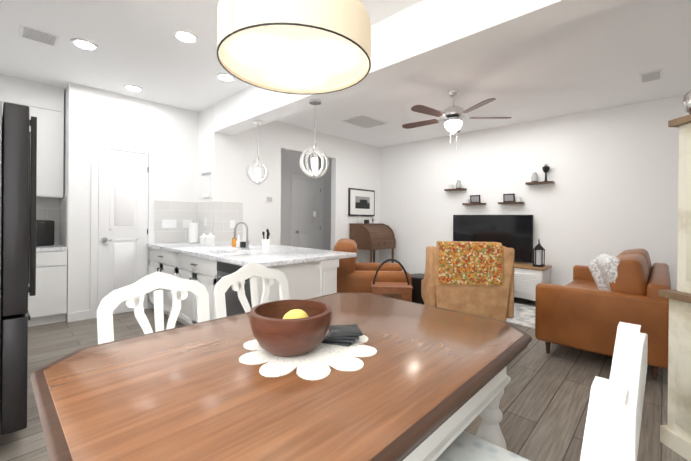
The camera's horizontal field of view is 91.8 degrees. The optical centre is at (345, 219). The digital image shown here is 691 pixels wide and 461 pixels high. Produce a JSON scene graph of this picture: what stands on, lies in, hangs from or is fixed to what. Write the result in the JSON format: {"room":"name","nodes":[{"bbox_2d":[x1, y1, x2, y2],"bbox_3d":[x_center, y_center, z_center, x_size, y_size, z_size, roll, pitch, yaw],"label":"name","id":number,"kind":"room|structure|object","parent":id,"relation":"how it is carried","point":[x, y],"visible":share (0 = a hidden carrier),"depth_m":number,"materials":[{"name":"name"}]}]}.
{"room":"living room and kitchen","nodes":[
{"label":"living room and kitchen","id":0,"kind":"room"},
{"bbox_2d":[63,85,67,197],"bbox_3d":[-3.433,-0.204,4.162,0.620,2.740,0.120,1,0,43],"label":"wall","id":1,"kind":"structure","parent":0,"point":[65,142],"depth_m":4.00,"materials":[{"name":"white paint"}]},
{"bbox_2d":[66,82,197,320],"bbox_3d":[-2.632,-0.197,4.409,0.202,2.740,1.580,1,0,43],"label":"wall","id":2,"kind":"structure","parent":0,"point":[130,160],"depth_m":4.15,"materials":[{"name":"white paint"}]},
{"bbox_2d":[161,220,176,227],"bbox_3d":[-2.416,0.055,4.588,0.008,0.115,0.190,1,0,43],"label":"switch plate","id":3,"kind":"object","parent":2,"relation":"attached to","point":[172,223],"depth_m":4.58,"materials":[{"name":"white plastic"}]},
{"bbox_2d":[183,220,191,227],"bbox_3d":[-2.251,0.056,4.763,0.008,0.115,0.120,1,0,43],"label":"switch plate","id":4,"kind":"object","parent":2,"relation":"attached to","point":[185,222],"depth_m":4.75,"materials":[{"name":"white plastic"}]},
{"bbox_2d":[154,201,242,242],"bbox_3d":[-2.042,0.033,4.627,0.522,0.570,1.070,1,0,43],"label":"tile backsplash","id":5,"kind":"structure","parent":2,"relation":"attached to","point":[219,216],"depth_m":4.65,"materials":[{"name":"white tile"}]},
{"bbox_2d":[67,297,518,321],"bbox_3d":[0.102,1.152,3.350,6.550,0.100,6.400,1,0,43],"label":"baseboard","id":6,"kind":"structure","parent":2,"relation":"attached to","point":[77,316],"depth_m":3.89,"materials":[{"name":"white wood"}]},
{"bbox_2d":[197,107,209,201],"bbox_3d":[-1.975,-0.192,4.792,0.390,2.740,0.120,1,0,43],"label":"wall","id":7,"kind":"structure","parent":0,"point":[204,141],"depth_m":4.76,"materials":[{"name":"white paint"}]},
{"bbox_2d":[202,172,210,197],"bbox_3d":[-1.928,-0.481,4.642,0.220,0.340,0.034,1,0,43],"label":"board","id":8,"kind":"object","parent":7,"relation":"attached to","point":[206,184],"visible":1,"depth_m":4.60,"materials":[{"name":"white paper"}]},
{"bbox_2d":[209,105,379,262],"bbox_3d":[-0.534,-0.180,5.941,0.120,2.740,3.770,1,0,43],"label":"wall","id":9,"kind":"structure","parent":0,"point":[355,164],"depth_m":5.25,"materials":[{"name":"white paint"}]},
{"bbox_2d":[230,220,234,227],"bbox_3d":[-1.593,0.063,4.717,0.008,0.115,0.075,1,0,43],"label":"switch plate","id":10,"kind":"object","parent":9,"relation":"attached to","point":[232,222],"depth_m":4.71,"materials":[{"name":"white plastic"}]},
{"bbox_2d":[265,196,272,202],"bbox_3d":[-1.175,-0.314,5.165,0.016,0.110,0.130,1,0,43],"label":"switch plate","id":11,"kind":"object","parent":9,"relation":"attached to","point":[268,199],"depth_m":5.16,"materials":[{"name":"white plastic"}]},
{"bbox_2d":[348,188,374,215],"bbox_3d":[0.335,-0.344,6.737,0.035,0.540,0.780,1,0,43],"label":"picture frame","id":12,"kind":"object","parent":9,"relation":"attached to","point":[361,202],"visible":1,"depth_m":6.70,"materials":[{"name":"black"}]},
{"bbox_2d":[280,150,331,249],"bbox_3d":[-1.026,-0.187,6.931,0.202,2.740,2.570,1,0,43],"label":"wall","id":13,"kind":"structure","parent":0,"point":[304,196],"depth_m":7.04,"materials":[{"name":"white paint"}]},
{"bbox_2d":[0,297,687,460],"bbox_3d":[-0.589,1.226,2.696,7.050,0.060,8.700,1,0,43],"label":"floor","id":14,"kind":"structure","parent":0,"point":[544,403],"depth_m":2.31,"materials":[{"name":"grey wood"}]},
{"bbox_2d":[0,101,36,435],"bbox_3d":[-2.251,0.292,1.774,0.910,1.780,0.846,1,0,43],"label":"refrigerator","id":15,"kind":"object","parent":14,"relation":"on","point":[18,170],"visible":1,"depth_m":1.72,"materials":[{"name":"grey metal"}]},
{"bbox_2d":[28,248,67,326],"bbox_3d":[-3.614,0.755,3.801,0.610,0.820,0.636,1,0,43],"label":"base cabinet","id":16,"kind":"object","parent":14,"relation":"on","point":[47,303],"depth_m":3.72,"materials":[{"name":"white wood"}]},
{"bbox_2d":[36,244,67,251],"bbox_3d":[-3.828,0.323,3.566,0.615,0.040,1.276,1,0,43],"label":"countertop","id":17,"kind":"structure","parent":16,"relation":"on","point":[38,248],"depth_m":3.73,"materials":[{"name":"white stone"}]},
{"bbox_2d":[36,220,54,245],"bbox_3d":[-3.600,0.155,3.939,0.250,0.300,0.250,1,0,43],"label":"appliance","id":18,"kind":"object","parent":17,"relation":"on","point":[45,230],"visible":0.52,"depth_m":3.88,"materials":[{"name":"black metal"}]},
{"bbox_2d":[97,271,209,343],"bbox_3d":[-0.805,0.732,1.567,0.509,0.930,0.510,1,0,43],"label":"dining chair","id":19,"kind":"object","parent":14,"relation":"on","point":[132,295],"visible":0.38,"depth_m":1.69,"materials":[{"name":"white wood"}]},
{"bbox_2d":[147,246,170,315],"bbox_3d":[-1.990,0.770,4.267,1.051,0.820,0.643,1,0,43],"label":"base cabinet","id":20,"kind":"object","parent":14,"relation":"on","point":[160,260],"depth_m":4.05,"materials":[{"name":"white wood"}]},
{"bbox_2d":[147,242,198,249],"bbox_3d":[-2.196,0.337,4.454,0.487,0.040,0.660,1,0,43],"label":"countertop","id":21,"kind":"structure","parent":20,"relation":"on","point":[154,246],"depth_m":4.29,"materials":[{"name":"white stone"}]},
{"bbox_2d":[171,254,210,324],"bbox_3d":[-1.331,0.777,3.643,1.020,0.820,0.643,1,0,43],"label":"base cabinet","id":22,"kind":"object","parent":14,"relation":"on","point":[183,266],"depth_m":3.47,"materials":[{"name":"white wood"}]},
{"bbox_2d":[159,242,270,253],"bbox_3d":[-1.518,0.344,4.172,0.886,0.040,1.184,1,0,43],"label":"countertop","id":23,"kind":"structure","parent":22,"relation":"on","point":[218,246],"depth_m":3.88,"materials":[{"name":"white stone"}]},
{"bbox_2d":[215,250,246,253],"bbox_3d":[-1.171,0.458,3.474,0.603,0.202,0.405,1,0,43],"label":"sink","id":24,"kind":"object","parent":23,"relation":"in","point":[216,251],"depth_m":3.69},
{"bbox_2d":[213,262,288,318],"bbox_3d":[-0.426,0.735,1.966,0.509,0.930,0.510,1,0,43],"label":"dining chair","id":25,"kind":"object","parent":14,"relation":"on","point":[235,281],"visible":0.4,"depth_m":2.09,"materials":[{"name":"white wood"}]},
{"bbox_2d":[211,262,314,319],"bbox_3d":[-0.732,0.784,3.112,0.700,0.820,0.697,1,0,43],"label":"base cabinet","id":26,"kind":"object","parent":14,"relation":"on","point":[309,273],"depth_m":2.91,"materials":[{"name":"white wood"}]},
{"bbox_2d":[191,246,310,261],"bbox_3d":[-0.986,0.350,3.668,0.579,0.040,1.184,1,0,43],"label":"countertop","id":27,"kind":"structure","parent":26,"relation":"on","point":[253,249],"depth_m":3.58,"materials":[{"name":"white stone"}]},
{"bbox_2d":[188,220,269,249],"bbox_3d":[-1.480,0.165,4.148,1.510,0.320,0.362,1,0,43],"label":"kitchen items","id":28,"kind":"object","parent":27,"relation":"on","point":[209,240],"depth_m":4.12,"materials":[{"name":"white ceramic"}]},
{"bbox_2d":[234,222,250,248],"bbox_3d":[-1.135,0.177,3.705,0.102,0.304,0.189,1,0,43],"label":"faucet","id":29,"kind":"object","parent":27,"relation":"on","point":[247,240],"visible":1,"depth_m":3.75,"materials":[{"name":"silver metal"}]},
{"bbox_2d":[215,250,356,265],"bbox_3d":[-0.533,0.356,3.238,0.671,0.040,1.184,1,0,43],"label":"countertop","id":30,"kind":"structure","parent":26,"relation":"on","point":[273,257],"depth_m":3.03,"materials":[{"name":"white stone"}]},
{"bbox_2d":[30,293,531,460],"bbox_3d":[-0.093,0.824,1.230,1.080,0.760,1.510,1,0,43],"label":"dining table","id":31,"kind":"object","parent":14,"relation":"on","point":[427,383],"visible":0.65,"depth_m":0.88,"materials":[{"name":"brown wood"}]},
{"bbox_2d":[239,331,376,379],"bbox_3d":[-0.126,0.443,1.161,0.470,0.003,0.451,1,0,43],"label":"doily","id":32,"kind":"object","parent":31,"relation":"on","point":[317,362],"visible":0.6,"depth_m":1.05,"materials":[{"name":"white fabric"}]},
{"bbox_2d":[250,299,331,356],"bbox_3d":[-0.185,0.372,1.148,0.276,0.137,0.276,1,0,43],"label":"bowl","id":33,"kind":"object","parent":32,"relation":"on","point":[291,328],"visible":1,"depth_m":1.05,"materials":[{"name":"brown wood"}]},
{"bbox_2d":[321,324,362,346],"bbox_3d":[-0.009,0.423,1.236,0.160,0.038,0.166,1,0,43],"label":"coasters","id":34,"kind":"object","parent":32,"relation":"on","point":[344,335],"visible":0.85,"depth_m":1.19,"materials":[{"name":"grey"}]},
{"bbox_2d":[315,258,338,296],"bbox_3d":[-0.936,0.780,3.890,2.125,0.820,0.249,1,0,43],"label":"base cabinet","id":35,"kind":"object","parent":14,"relation":"on","point":[326,268],"depth_m":3.14,"materials":[{"name":"white wood"}]},
{"bbox_2d":[333,238,411,293],"bbox_3d":[0.276,0.731,4.243,0.985,0.941,0.920,1,0,1],"label":"leather armchair","id":36,"kind":"object","parent":14,"relation":"on","point":[353,276],"visible":0.42,"depth_m":3.80,"materials":[{"name":"brown leather"}]},
{"bbox_2d":[349,215,395,262],"bbox_3d":[0.547,0.556,6.551,0.581,1.285,0.780,1,0,43],"label":"roll-top desk","id":37,"kind":"object","parent":14,"relation":"on","point":[371,237],"visible":0.81,"depth_m":6.36,"materials":[{"name":"brown wood"}]},
{"bbox_2d":[371,259,412,301],"bbox_3d":[0.485,0.809,3.560,0.420,0.791,0.297,1,0,3],"label":"basket","id":38,"kind":"object","parent":14,"relation":"on","point":[400,290],"visible":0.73,"depth_m":3.45,"materials":[{"name":"brown"}]},
{"bbox_2d":[410,273,423,303],"bbox_3d":[1.027,0.974,4.432,0.406,0.468,0.406,1,0,43],"label":"stool","id":39,"kind":"object","parent":14,"relation":"on","point":[417,278],"visible":0.25,"depth_m":4.28,"materials":[{"name":"black wood"}]},
{"bbox_2d":[421,241,514,320],"bbox_3d":[1.060,0.697,3.030,0.670,1.030,0.770,1,0,7],"label":"chair","id":40,"kind":"object","parent":14,"relation":"on","point":[475,278],"visible":0.81,"depth_m":2.67,"materials":[{"name":"brown leather"}]},
{"bbox_2d":[506,303,534,328],"bbox_3d":[1.735,1.208,4.833,2.280,0.012,1.040,1,0,43],"label":"rug","id":41,"kind":"object","parent":14,"relation":"on","point":[524,315],"depth_m":4.18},
{"bbox_2d":[514,262,551,300],"bbox_3d":[2.221,0.943,5.408,1.830,0.550,0.471,1,0,43],"label":"tv stand","id":42,"kind":"object","parent":14,"relation":"on","point":[528,278],"visible":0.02,"depth_m":4.78,"materials":[{"name":"white wood"}]},
{"bbox_2d":[453,215,533,262],"bbox_3d":[2.360,0.294,5.488,1.270,0.750,0.160,1,0,43],"label":"tv","id":43,"kind":"object","parent":42,"relation":"on","point":[515,232],"visible":0.6,"depth_m":5.36,"materials":[{"name":"black"}]},
{"bbox_2d":[533,239,544,266],"bbox_3d":[2.789,0.477,4.831,0.140,0.394,0.140,1,0,43],"label":"lantern","id":44,"kind":"object","parent":42,"relation":"on","point":[538,258],"visible":1,"depth_m":4.81,"materials":[{"name":"black metal"}]},
{"bbox_2d":[435,322,647,460],"bbox_3d":[0.380,0.722,0.802,0.492,0.975,0.470,1,0,43],"label":"dining chair","id":45,"kind":"object","parent":14,"relation":"on","point":[613,419],"visible":0.88,"depth_m":0.51,"materials":[{"name":"white wood"}]},
{"bbox_2d":[535,248,670,379],"bbox_3d":[2.703,0.770,3.436,0.900,0.913,1.900,1,0,43],"label":"sofa","id":46,"kind":"object","parent":14,"relation":"on","point":[593,303],"visible":0.96,"depth_m":2.77,"materials":[{"name":"leather"}]},
{"bbox_2d":[658,89,690,460],"bbox_3d":[1.987,0.248,1.379,0.493,1.952,0.960,1,0,-2],"label":"hutch","id":47,"kind":"object","parent":14,"relation":"on","point":[675,433],"visible":1,"depth_m":1.77,"materials":[{"name":"beige wood"}]},
{"bbox_2d":[0,0,690,147],"bbox_3d":[-0.562,-1.573,2.690,7.050,0.060,8.700,1,0,43],"label":"ceiling","id":48,"kind":"structure","parent":0,"point":[603,59],"depth_m":3.35,"materials":[{"name":"white paint"}]},
{"bbox_2d":[19,23,59,46],"bbox_3d":[-2.592,-1.556,2.837,0.260,0.015,0.240,1,0,43],"label":"ceiling vent","id":49,"kind":"object","parent":48,"relation":"in","point":[38,35],"visible":1,"depth_m":2.82,"materials":[{"name":"white metal"}]},
{"bbox_2d":[71,38,97,50],"bbox_3d":[-2.313,-1.553,2.972,0.189,0.016,0.189,1,0,37],"label":"recessed light","id":50,"kind":"object","parent":48,"relation":"in","point":[81,43],"depth_m":2.95,"materials":[{"name":"white"}]},
{"bbox_2d":[124,85,142,91],"bbox_3d":[-2.509,-1.557,3.971,0.189,0.016,0.189,1,0,34],"label":"recessed light","id":51,"kind":"object","parent":48,"relation":"in","point":[135,88],"depth_m":3.95,"materials":[{"name":"white"}]},
{"bbox_2d":[173,30,197,42],"bbox_3d":[-1.347,-1.543,2.828,0.189,0.016,0.189,1,0,34],"label":"recessed light","id":52,"kind":"object","parent":48,"relation":"in","point":[185,36],"depth_m":2.81,"materials":[{"name":"white"}]},
{"bbox_2d":[217,73,234,80],"bbox_3d":[-1.298,-1.545,3.636,0.189,0.016,0.189,1,0,34],"label":"recessed light","id":53,"kind":"object","parent":48,"relation":"in","point":[222,76],"depth_m":3.62,"materials":[{"name":"white"}]},
{"bbox_2d":[217,0,370,94],"bbox_3d":[-0.170,-1.038,1.184,0.526,0.996,0.526,1,0,43],"label":"drum pendant light","id":54,"kind":"object","parent":48,"relation":"hanging from","point":[306,47],"visible":1,"depth_m":1.06,"materials":[{"name":"fabric"},{"name":"metal"}]},
{"bbox_2d":[341,114,387,128],"bbox_3d":[0.300,-1.533,5.248,0.460,0.015,0.600,1,0,43],"label":"ceiling vent","id":55,"kind":"object","parent":48,"relation":"in","point":[364,121],"visible":1,"depth_m":5.21,"materials":[{"name":"white metal"}]},
{"bbox_2d":[214,0,631,134],"bbox_3d":[0.294,-1.350,2.738,5.470,0.370,0.250,1,0,43],"label":"beam","id":56,"kind":"structure","parent":48,"relation":"attached to","point":[422,35],"depth_m":2.35,"materials":[{"name":"white paint"}]},
{"bbox_2d":[246,120,268,184],"bbox_3d":[-1.050,-0.800,4.008,0.277,0.761,0.284,1,0,43],"label":"pendant light","id":57,"kind":"object","parent":56,"relation":"hanging from","point":[257,175],"visible":1,"depth_m":3.99,"materials":[{"name":"silver metal"}]},
{"bbox_2d":[300,99,328,177],"bbox_3d":[-0.302,-0.792,3.300,0.264,0.761,0.274,1,0,43],"label":"pendant light","id":58,"kind":"object","parent":56,"relation":"hanging from","point":[314,150],"visible":1,"depth_m":3.28,"materials":[{"name":"silver metal"}]},
{"bbox_2d":[402,89,511,150],"bbox_3d":[1.243,-1.177,4.009,1.267,0.703,1.290,1,0,43],"label":"ceiling fan","id":59,"kind":"object","parent":48,"relation":"hanging from","point":[453,115],"visible":1,"depth_m":3.92,"materials":[{"name":"brown wood"}]},
{"bbox_2d":[639,68,662,82],"bbox_3d":[3.197,-1.502,3.507,0.180,0.015,0.300,1,0,43],"label":"ceiling vent","id":60,"kind":"object","parent":48,"relation":"in","point":[652,75],"visible":0.98,"depth_m":3.48,"materials":[{"name":"white metal"}]},
{"bbox_2d":[379,95,688,289],"bbox_3d":[2.793,-0.147,5.300,5.590,2.740,0.120,1,0,43],"label":"wall","id":61,"kind":"structure","parent":0,"point":[612,173],"depth_m":4.89,"materials":[{"name":"white paint"}]},
{"bbox_2d":[444,180,466,190],"bbox_3d":[1.944,-0.609,5.933,0.360,0.185,0.125,1,0,43],"label":"shelf","id":62,"kind":"object","parent":61,"relation":"attached to","point":[458,186],"visible":1,"depth_m":5.88,"materials":[{"name":"brown wood"}]},
{"bbox_2d":[462,195,485,204],"bbox_3d":[2.189,-0.336,5.699,0.360,0.165,0.125,1,0,43],"label":"shelf","id":63,"kind":"object","parent":61,"relation":"attached to","point":[475,199],"visible":1,"depth_m":5.68,"materials":[{"name":"brown wood"}]},
{"bbox_2d":[498,193,524,203],"bbox_3d":[2.617,-0.331,5.293,0.360,0.165,0.125,1,0,43],"label":"shelf","id":64,"kind":"object","parent":61,"relation":"attached to","point":[508,198],"visible":1,"depth_m":5.28,"materials":[{"name":"brown wood"}]},
{"bbox_2d":[525,164,554,184],"bbox_3d":[2.910,-0.685,5.017,0.360,0.300,0.125,1,0,43],"label":"shelf","id":65,"kind":"object","parent":61,"relation":"attached to","point":[534,176],"visible":1,"depth_m":4.96,"materials":[{"name":"brown wood"}]},
{"bbox_3d":[-4.140,-0.210,3.779,0.120,2.740,1.410,1,0,43],"label":"wall","id":66,"kind":"structure","parent":0,"visible":0},
{"bbox_2d":[0,74,63,198],"bbox_3d":[-3.918,-0.922,3.653,0.355,1.308,1.265,1,0,43],"label":"upper cabinet","id":67,"kind":"object","parent":66,"relation":"attached to","point":[43,102],"visible":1,"depth_m":3.87,"materials":[{"name":"white wood"}]},
{"bbox_2d":[36,197,67,246],"bbox_3d":[-3.840,0.018,3.576,0.600,0.570,1.290,1,0,43],"label":"wall tile","id":68,"kind":"structure","parent":66,"relation":"attached to","point":[55,210],"depth_m":4.13,"materials":[{"name":"white tile"}]}
]}

